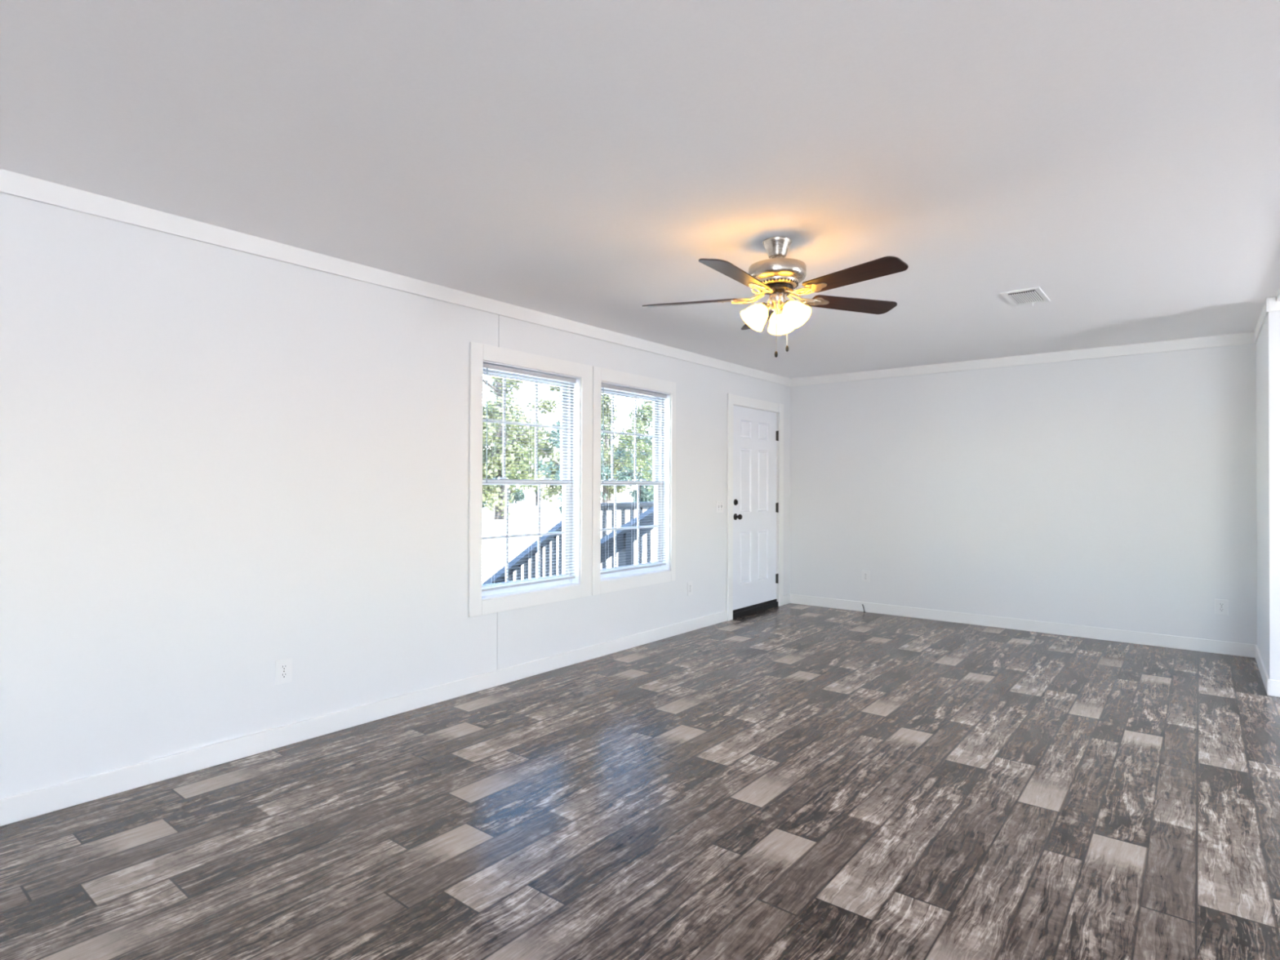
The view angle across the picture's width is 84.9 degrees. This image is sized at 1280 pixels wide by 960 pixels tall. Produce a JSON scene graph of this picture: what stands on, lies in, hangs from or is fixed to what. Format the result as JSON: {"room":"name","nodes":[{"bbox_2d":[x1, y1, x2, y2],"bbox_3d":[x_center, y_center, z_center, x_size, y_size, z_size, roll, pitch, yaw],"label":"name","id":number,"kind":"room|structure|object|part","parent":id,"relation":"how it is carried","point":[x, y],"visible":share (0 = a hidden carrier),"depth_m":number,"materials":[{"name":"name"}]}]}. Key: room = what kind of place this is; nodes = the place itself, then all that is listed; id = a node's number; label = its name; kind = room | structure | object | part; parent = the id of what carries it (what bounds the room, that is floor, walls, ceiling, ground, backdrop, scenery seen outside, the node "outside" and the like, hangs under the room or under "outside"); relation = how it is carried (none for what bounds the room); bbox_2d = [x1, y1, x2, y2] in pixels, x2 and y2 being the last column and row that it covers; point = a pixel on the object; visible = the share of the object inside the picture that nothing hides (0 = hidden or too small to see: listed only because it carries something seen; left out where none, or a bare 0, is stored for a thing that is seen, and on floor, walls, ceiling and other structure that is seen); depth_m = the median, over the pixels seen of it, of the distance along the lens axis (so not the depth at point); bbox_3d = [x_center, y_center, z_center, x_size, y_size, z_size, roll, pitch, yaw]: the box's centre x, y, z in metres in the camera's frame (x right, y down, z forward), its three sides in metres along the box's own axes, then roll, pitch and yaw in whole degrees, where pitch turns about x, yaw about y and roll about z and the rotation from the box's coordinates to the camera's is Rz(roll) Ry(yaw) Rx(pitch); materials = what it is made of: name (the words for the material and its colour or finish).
{"room":"empty living room","nodes":[
{"label":"empty living room","id":0,"kind":"room"},
{"bbox_2d":[0,192,790,799],"bbox_3d":[-1.732,0.524,3.540,0.160,3.340,10.895,0,-1,39],"label":"wall","id":1,"kind":"structure","parent":0,"point":[219,465],"depth_m":3.24,"materials":[{"name":"paint"}]},
{"bbox_2d":[275,657,292,684],"bbox_3d":[-1.733,0.931,3.403,0.008,0.118,0.080,0,-1,39],"label":"wall outlet","id":2,"kind":"object","parent":1,"relation":"attached to","point":[283,668],"visible":1,"depth_m":3.40,"materials":[{"name":"white plastic"}]},
{"bbox_2d":[280,664,287,670],"bbox_3d":[-1.731,0.911,3.402,0.002,0.025,0.034,0,-1,39],"label":"receptacle","id":3,"kind":"object","parent":2,"relation":"attached to","point":[282,667],"depth_m":3.40,"materials":[{"name":"white plastic"}]},
{"bbox_2d":[280,672,287,678],"bbox_3d":[-1.731,0.950,3.401,0.002,0.025,0.034,0,-1,39],"label":"receptacle","id":4,"kind":"object","parent":2,"relation":"attached to","point":[282,675],"depth_m":3.40,"materials":[{"name":"white plastic"}]},
{"bbox_2d":[0,594,790,826],"bbox_3d":[-1.671,1.245,3.476,0.013,0.098,10.562,0,-1,39],"label":"baseboard","id":5,"kind":"structure","parent":1,"relation":"attached to","point":[19,807],"depth_m":3.41,"materials":[{"name":"paint"}]},
{"bbox_2d":[0,168,791,386],"bbox_3d":[-1.656,-1.103,3.497,0.011,0.086,10.575,0,-1,39],"label":"trim","id":6,"kind":"structure","parent":1,"relation":"attached to","point":[11,183],"depth_m":3.46,"materials":[{"name":"paint"}]},
{"bbox_2d":[468,342,592,617],"bbox_3d":[-0.760,0.001,4.743,0.178,1.680,1.096,0,-1,39],"label":"window","id":7,"kind":"structure","parent":1,"relation":"in","point":[485,602],"depth_m":4.82,"materials":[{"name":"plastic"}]},
{"bbox_3d":[-0.807,-0.339,4.772,0.026,0.746,0.832,0,-1,39],"label":"sash","id":8,"kind":"part","parent":7,"relation":"part of","materials":[{"name":"plastic"}]},
{"bbox_3d":[-0.784,0.358,4.746,0.028,0.724,0.832,0,-1,39],"label":"sash","id":9,"kind":"part","parent":7,"relation":"part of","materials":[{"name":"plastic"}]},
{"bbox_3d":[-0.797,0.004,4.761,0.078,1.476,0.876,0,-1,39],"label":"frame","id":10,"kind":"part","parent":7,"relation":"part of","materials":[{"name":"plastic"}]},
{"bbox_2d":[481,363,576,591],"bbox_3d":[-0.735,-0.014,4.709,0.037,1.432,0.852,0,-1,39],"label":"mini blind","id":11,"kind":"object","parent":7,"relation":"attached to","point":[486,366],"visible":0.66,"depth_m":4.68,"materials":[{"name":"plastic"}]},
{"bbox_3d":[-0.741,0.694,4.706,0.025,0.016,0.852,0,-1,39],"label":"rail","id":12,"kind":"part","parent":11,"relation":"part of","materials":[{"name":"plastic"}]},
{"bbox_3d":[-0.736,-0.716,4.717,0.026,0.028,0.852,0,-1,39],"label":"head rail","id":13,"kind":"part","parent":11,"relation":"part of","materials":[{"name":"plastic"}]},
{"bbox_3d":[-0.507,-0.022,4.975,0.012,1.358,0.012,0,-1,39],"label":"lift cord","id":14,"kind":"part","parent":11,"relation":"part of","materials":[{"name":"white plastic"}]},
{"bbox_2d":[591,366,675,595],"bbox_3d":[-0.089,0.009,5.582,0.178,1.680,1.037,0,-1,39],"label":"window","id":15,"kind":"structure","parent":1,"relation":"in","point":[631,579],"depth_m":5.70,"materials":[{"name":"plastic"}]},
{"bbox_3d":[-0.121,-0.330,5.629,0.026,0.746,0.832,0,-1,39],"label":"sash","id":16,"kind":"part","parent":15,"relation":"part of","materials":[{"name":"plastic"}]},
{"bbox_3d":[-0.098,0.367,5.603,0.028,0.724,0.832,0,-1,39],"label":"sash","id":17,"kind":"part","parent":15,"relation":"part of","materials":[{"name":"plastic"}]},
{"bbox_3d":[-0.112,0.013,5.618,0.078,1.476,0.876,0,-1,39],"label":"frame","id":18,"kind":"part","parent":15,"relation":"part of","materials":[{"name":"plastic"}]},
{"bbox_2d":[600,383,666,574],"bbox_3d":[-0.049,-0.005,5.566,0.037,1.432,0.852,0,-1,39],"label":"mini blind","id":19,"kind":"object","parent":15,"relation":"attached to","point":[603,386],"visible":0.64,"depth_m":5.55,"materials":[{"name":"plastic"}]},
{"bbox_3d":[-0.055,0.703,5.563,0.025,0.016,0.852,0,-1,39],"label":"rail","id":20,"kind":"part","parent":19,"relation":"part of","materials":[{"name":"plastic"}]},
{"bbox_3d":[-0.050,-0.707,5.574,0.026,0.028,0.852,0,-1,39],"label":"head rail","id":21,"kind":"part","parent":19,"relation":"part of","materials":[{"name":"plastic"}]},
{"bbox_3d":[0.179,-0.013,5.833,0.012,1.358,0.012,0,-1,39],"label":"lift cord","id":22,"kind":"part","parent":19,"relation":"part of","materials":[{"name":"white plastic"}]},
{"bbox_2d":[687,581,693,595],"bbox_3d":[0.438,0.950,6.118,0.008,0.118,0.080,0,-1,39],"label":"wall outlet","id":23,"kind":"object","parent":1,"relation":"attached to","point":[690,584],"visible":1,"depth_m":6.11,"materials":[{"name":"white plastic"}]},
{"bbox_2d":[716,500,723,512],"bbox_3d":[0.749,0.246,6.500,0.019,0.115,0.115,0,-1,39],"label":"light switch","id":24,"kind":"object","parent":1,"relation":"attached to","point":[719,503],"visible":1,"depth_m":6.50,"materials":[{"name":"white plastic"}]},
{"bbox_2d":[726,393,783,621],"bbox_3d":[1.127,0.258,7.070,0.217,2.146,1.121,0,-1,39],"label":"door","id":25,"kind":"structure","parent":1,"relation":"in","point":[753,435],"depth_m":7.03,"materials":[{"name":"paint"}]},
{"bbox_3d":[0.946,0.355,6.726,0.069,0.064,0.064,0,-1,39],"label":"knob","id":26,"kind":"part","parent":25,"relation":"part of","materials":[{"name":"brown metal"}]},
{"bbox_2d":[0,0,1279,378],"bbox_3d":[1.304,-1.224,1.131,7.920,0.140,10.895,0,-1,39],"label":"ceiling","id":27,"kind":"structure","parent":0,"point":[580,161],"depth_m":2.41,"materials":[{"name":"paint"}]},
{"bbox_2d":[641,236,908,357],"bbox_3d":[0.639,-0.858,3.301,1.280,0.562,1.248,0,-1,39],"label":"ceiling fan","id":28,"kind":"object","parent":27,"relation":"hanging from","point":[777,276],"visible":1,"depth_m":3.27,"materials":[{"name":"brown wood"}]},
{"bbox_3d":[0.248,-0.876,3.461,0.479,0.034,0.136,0,0,17],"label":"blade","id":29,"kind":"part","parent":28,"relation":"part of","materials":[{"name":"brown wood"}]},
{"bbox_3d":[0.413,-0.879,2.991,0.136,0.034,0.479,0,-1,35],"label":"blade","id":30,"kind":"part","parent":28,"relation":"part of","materials":[{"name":"brown wood"}]},
{"bbox_3d":[0.537,-0.773,3.321,0.129,0.129,0.130,0,-1,39],"label":"lamp shade","id":31,"kind":"part","parent":28,"relation":"part of","materials":[{"name":"white glass"}]},
{"bbox_3d":[0.560,-0.791,3.327,0.065,0.069,0.048,0,-1,-30],"label":"bulb","id":32,"kind":"part","parent":28,"relation":"part of","materials":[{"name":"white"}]},
{"bbox_3d":[0.645,-0.872,3.764,0.136,0.034,0.479,0,0,-1],"label":"blade","id":33,"kind":"part","parent":28,"relation":"part of","materials":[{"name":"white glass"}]},
{"bbox_3d":[0.643,-0.733,3.299,0.003,0.256,0.017,0,0,16],"label":"pull chain","id":34,"kind":"part","parent":28,"relation":"part of","materials":[{"name":"silver metal"}]},
{"bbox_3d":[0.691,-0.772,3.448,0.131,0.129,0.129,0,-1,39],"label":"lamp shade","id":35,"kind":"part","parent":28,"relation":"part of","materials":[{"name":"white glass"}]},
{"bbox_3d":[0.713,-0.791,3.265,0.066,0.069,0.047,0,-1,39],"label":"bulb","id":36,"kind":"part","parent":28,"relation":"part of","materials":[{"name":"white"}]},
{"bbox_3d":[0.724,-0.773,3.250,0.129,0.129,0.133,0,-1,39],"label":"lamp shade","id":37,"kind":"part","parent":28,"relation":"part of","materials":[{"name":"white glass"}]},
{"bbox_3d":[1.055,-0.873,3.481,0.479,0.034,0.136,0,0,-19],"label":"blade","id":38,"kind":"part","parent":28,"relation":"part of","materials":[{"name":"brown wood"}]},
{"bbox_3d":[0.912,-0.877,3.002,0.136,0.034,0.479,1,-1,-37],"label":"blade","id":39,"kind":"part","parent":28,"relation":"part of","materials":[{"name":"brown wood"}]},
{"bbox_2d":[1000,286,1050,306],"bbox_3d":[2.365,-1.114,4.289,0.208,0.023,0.385,0,-1,39],"label":"ceiling vent","id":40,"kind":"object","parent":27,"relation":"in","point":[1032,295],"visible":1,"depth_m":4.28,"materials":[{"name":"metal"}]},
{"bbox_2d":[0,603,1279,959],"bbox_3d":[1.295,1.346,1.111,7.600,0.120,10.575,0,-1,39],"label":"floor","id":41,"kind":"structure","parent":0,"point":[789,781],"depth_m":2.65,"materials":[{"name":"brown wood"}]},
{"bbox_2d":[789,343,1257,644],"bbox_3d":[4.713,0.560,5.259,7.760,3.340,0.160,0,-1,39],"label":"wall","id":42,"kind":"structure","parent":0,"point":[1117,492],"depth_m":6.10,"materials":[{"name":"paint"}]},
{"bbox_2d":[862,570,869,582],"bbox_3d":[2.288,0.977,7.086,0.080,0.118,0.008,0,-1,39],"label":"wall outlet","id":43,"kind":"object","parent":42,"relation":"attached to","point":[865,574],"visible":1,"depth_m":7.08,"materials":[{"name":"white plastic"}]},
{"bbox_2d":[791,332,1254,386],"bbox_3d":[3.126,-1.064,6.431,3.794,0.086,0.011,0,-1,39],"label":"trim","id":44,"kind":"structure","parent":42,"relation":"attached to","point":[1246,338],"depth_m":6.10,"materials":[{"name":"paint"}]},
{"bbox_2d":[790,594,1279,697],"bbox_3d":[4.218,1.275,4.765,7.600,0.098,1.218,0,-1,39],"label":"baseboard","id":45,"kind":"structure","parent":42,"relation":"attached to","point":[1239,649],"depth_m":5.99,"materials":[{"name":"paint"}]},
{"bbox_2d":[1214,599,1228,615],"bbox_3d":[4.453,0.974,5.355,0.080,0.118,0.008,0,-1,39],"label":"wall outlet","id":46,"kind":"object","parent":42,"relation":"attached to","point":[1221,606],"visible":1,"depth_m":5.35,"materials":[{"name":"white plastic"}]},
{"bbox_2d":[1256,310,1279,680],"bbox_3d":[5.718,0.101,3.587,3.780,2.440,1.205,0,-1,39],"label":"wall","id":47,"kind":"structure","parent":0,"point":[1268,344],"depth_m":4.30,"materials":[{"name":"paint"}]},
{"bbox_2d":[1253,296,1279,343],"bbox_3d":[5.714,-1.077,3.595,3.791,0.086,1.216,0,-1,39],"label":"trim","id":48,"kind":"structure","parent":47,"relation":"attached to","point":[1271,304],"depth_m":4.34,"materials":[{"name":"paint"}]},
{"bbox_2d":[1276,288,1279,301],"bbox_3d":[1.018,-1.144,0.580,0.130,0.030,9.359,0,-1,39],"label":"trim","id":49,"kind":"structure","parent":47,"relation":"attached to","point":[1278,293],"depth_m":4.19,"materials":[{"name":"paint"}]},
{"label":"outside","id":50,"kind":"structure","parent":0,"visible":0},
{"bbox_2d":[481,491,653,583],"bbox_3d":[-16.800,2.720,64.623,220.000,0.300,320.000,0,-1,39],"label":"ground","id":51,"kind":"structure","parent":50,"point":[532,510],"depth_m":34.75,"materials":[{"name":"white"}]},
{"bbox_2d":[482,443,505,508],"bbox_3d":[-14.647,-1.686,64.367,5.661,8.791,5.275,0,-1,31],"label":"cedar tree","id":52,"kind":"object","parent":51,"relation":"on","point":[483,506],"visible":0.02,"depth_m":64.09,"materials":[{"name":"plant"}]},
{"bbox_2d":[482,395,540,501],"bbox_3d":[-11.000,-2.214,54.315,6.382,9.466,5.943,0,0,-22],"label":"oak tree","id":53,"kind":"object","parent":51,"relation":"on","point":[516,471],"visible":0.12,"depth_m":54.17,"materials":[{"name":"green plant"}]},
{"bbox_2d":[482,376,542,519],"bbox_3d":[-9.063,-3.826,42.824,6.226,12.530,7.284,1,-1,-40],"label":"tree","id":54,"kind":"object","parent":51,"relation":"on","point":[497,491],"visible":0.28,"depth_m":42.14,"materials":[{"name":"green plant"}]},
{"bbox_2d":[504,444,530,503],"bbox_3d":[-14.889,-1.464,80.985,5.535,8.596,5.157,0,-1,45],"label":"cedar tree","id":55,"kind":"object","parent":51,"relation":"on","point":[517,496],"visible":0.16,"depth_m":80.31,"materials":[{"name":"plant"}]},
{"bbox_2d":[481,519,562,585],"bbox_3d":[-1.015,1.225,6.868,0.100,1.915,1.360,0,-1,39],"label":"stair railing","id":56,"kind":"object","parent":51,"relation":"on","point":[544,539],"visible":0.16,"depth_m":6.83,"materials":[{"name":"grey wood"}]},
{"bbox_2d":[515,417,559,506],"bbox_3d":[-10.647,-1.851,72.085,5.709,9.015,6.044,0,0,-22],"label":"oak tree","id":57,"kind":"object","parent":51,"relation":"on","point":[536,487],"visible":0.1,"depth_m":71.47,"materials":[{"name":"green plant"}]},
{"bbox_2d":[524,385,609,506],"bbox_3d":[-6.737,-3.863,62.731,7.514,12.926,6.423,1,-1,-38],"label":"tree","id":58,"kind":"object","parent":51,"relation":"on","point":[553,459],"visible":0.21,"depth_m":61.79,"materials":[{"name":"green plant"}]},
{"bbox_2d":[533,417,610,513],"bbox_3d":[-4.649,-1.661,50.635,5.535,8.596,5.157,0,0,-28],"label":"cedar tree","id":59,"kind":"object","parent":51,"relation":"on","point":[557,474],"visible":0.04,"depth_m":50.65,"materials":[{"name":"green plant"}]},
{"bbox_2d":[600,405,627,501],"bbox_3d":[-3.648,-3.610,94.170,6.423,12.926,7.514,0,0,-22],"label":"tree","id":60,"kind":"object","parent":51,"relation":"on","point":[608,417],"visible":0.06,"depth_m":93.92,"materials":[{"name":"green plant"}]},
{"bbox_2d":[600,393,631,502],"bbox_3d":[-3.373,-3.539,77.668,6.226,12.530,7.284,1,-1,-36],"label":"tree","id":61,"kind":"object","parent":51,"relation":"on","point":[611,491],"visible":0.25,"depth_m":77.22,"materials":[{"name":"green plant"}]},
{"bbox_2d":[600,506,653,566],"bbox_3d":[-0.184,1.194,6.178,0.100,1.972,1.348,0,-1,39],"label":"stair railing","id":62,"kind":"object","parent":51,"relation":"on","point":[645,519],"visible":0.11,"depth_m":6.21,"materials":[{"name":"grey wood"}]},
{"bbox_3d":[-0.135,1.310,6.240,0.090,1.742,0.090,0,-1,39],"label":"post","id":63,"kind":"part","parent":62,"relation":"part of","materials":[{"name":"grey wood"}]},
{"bbox_2d":[613,421,653,502],"bbox_3d":[-0.021,-1.605,68.117,5.275,8.791,5.661,0,0,-26],"label":"cedar tree","id":64,"kind":"object","parent":51,"relation":"on","point":[644,496],"visible":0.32,"depth_m":67.12,"materials":[{"name":"plant"}]},
{"bbox_2d":[615,400,653,493],"bbox_3d":[1.839,-3.054,56.238,7.598,11.269,7.075,0,0,10],"label":"oak tree","id":65,"kind":"object","parent":51,"relation":"on","point":[644,464],"visible":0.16,"depth_m":55.73,"materials":[{"name":"green plant"}]},
{"bbox_2d":[624,435,651,498],"bbox_3d":[0.434,-1.377,85.278,5.535,8.596,5.157,0,0,-24],"label":"cedar tree","id":66,"kind":"object","parent":51,"relation":"on","point":[630,494],"visible":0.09,"depth_m":84.31,"materials":[{"name":"plant"}]},
{"bbox_3d":[0.549,1.790,7.794,1.555,0.810,2.010,0,-1,39],"label":"porch deck","id":67,"kind":"object","parent":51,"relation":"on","visible":0},
{"bbox_2d":[600,501,653,568],"bbox_3d":[0.042,0.822,8.191,0.100,1.128,1.950,0,-1,39],"label":"deck railing","id":68,"kind":"object","parent":67,"relation":"on","point":[642,505],"visible":0.16,"depth_m":7.92,"materials":[{"name":"grey wood"}]},
{"bbox_3d":[0.056,0.300,8.211,0.100,0.084,1.900,0,-1,39],"label":"rail","id":69,"kind":"part","parent":68,"relation":"part of","materials":[{"name":"grey wood"}]}
]}

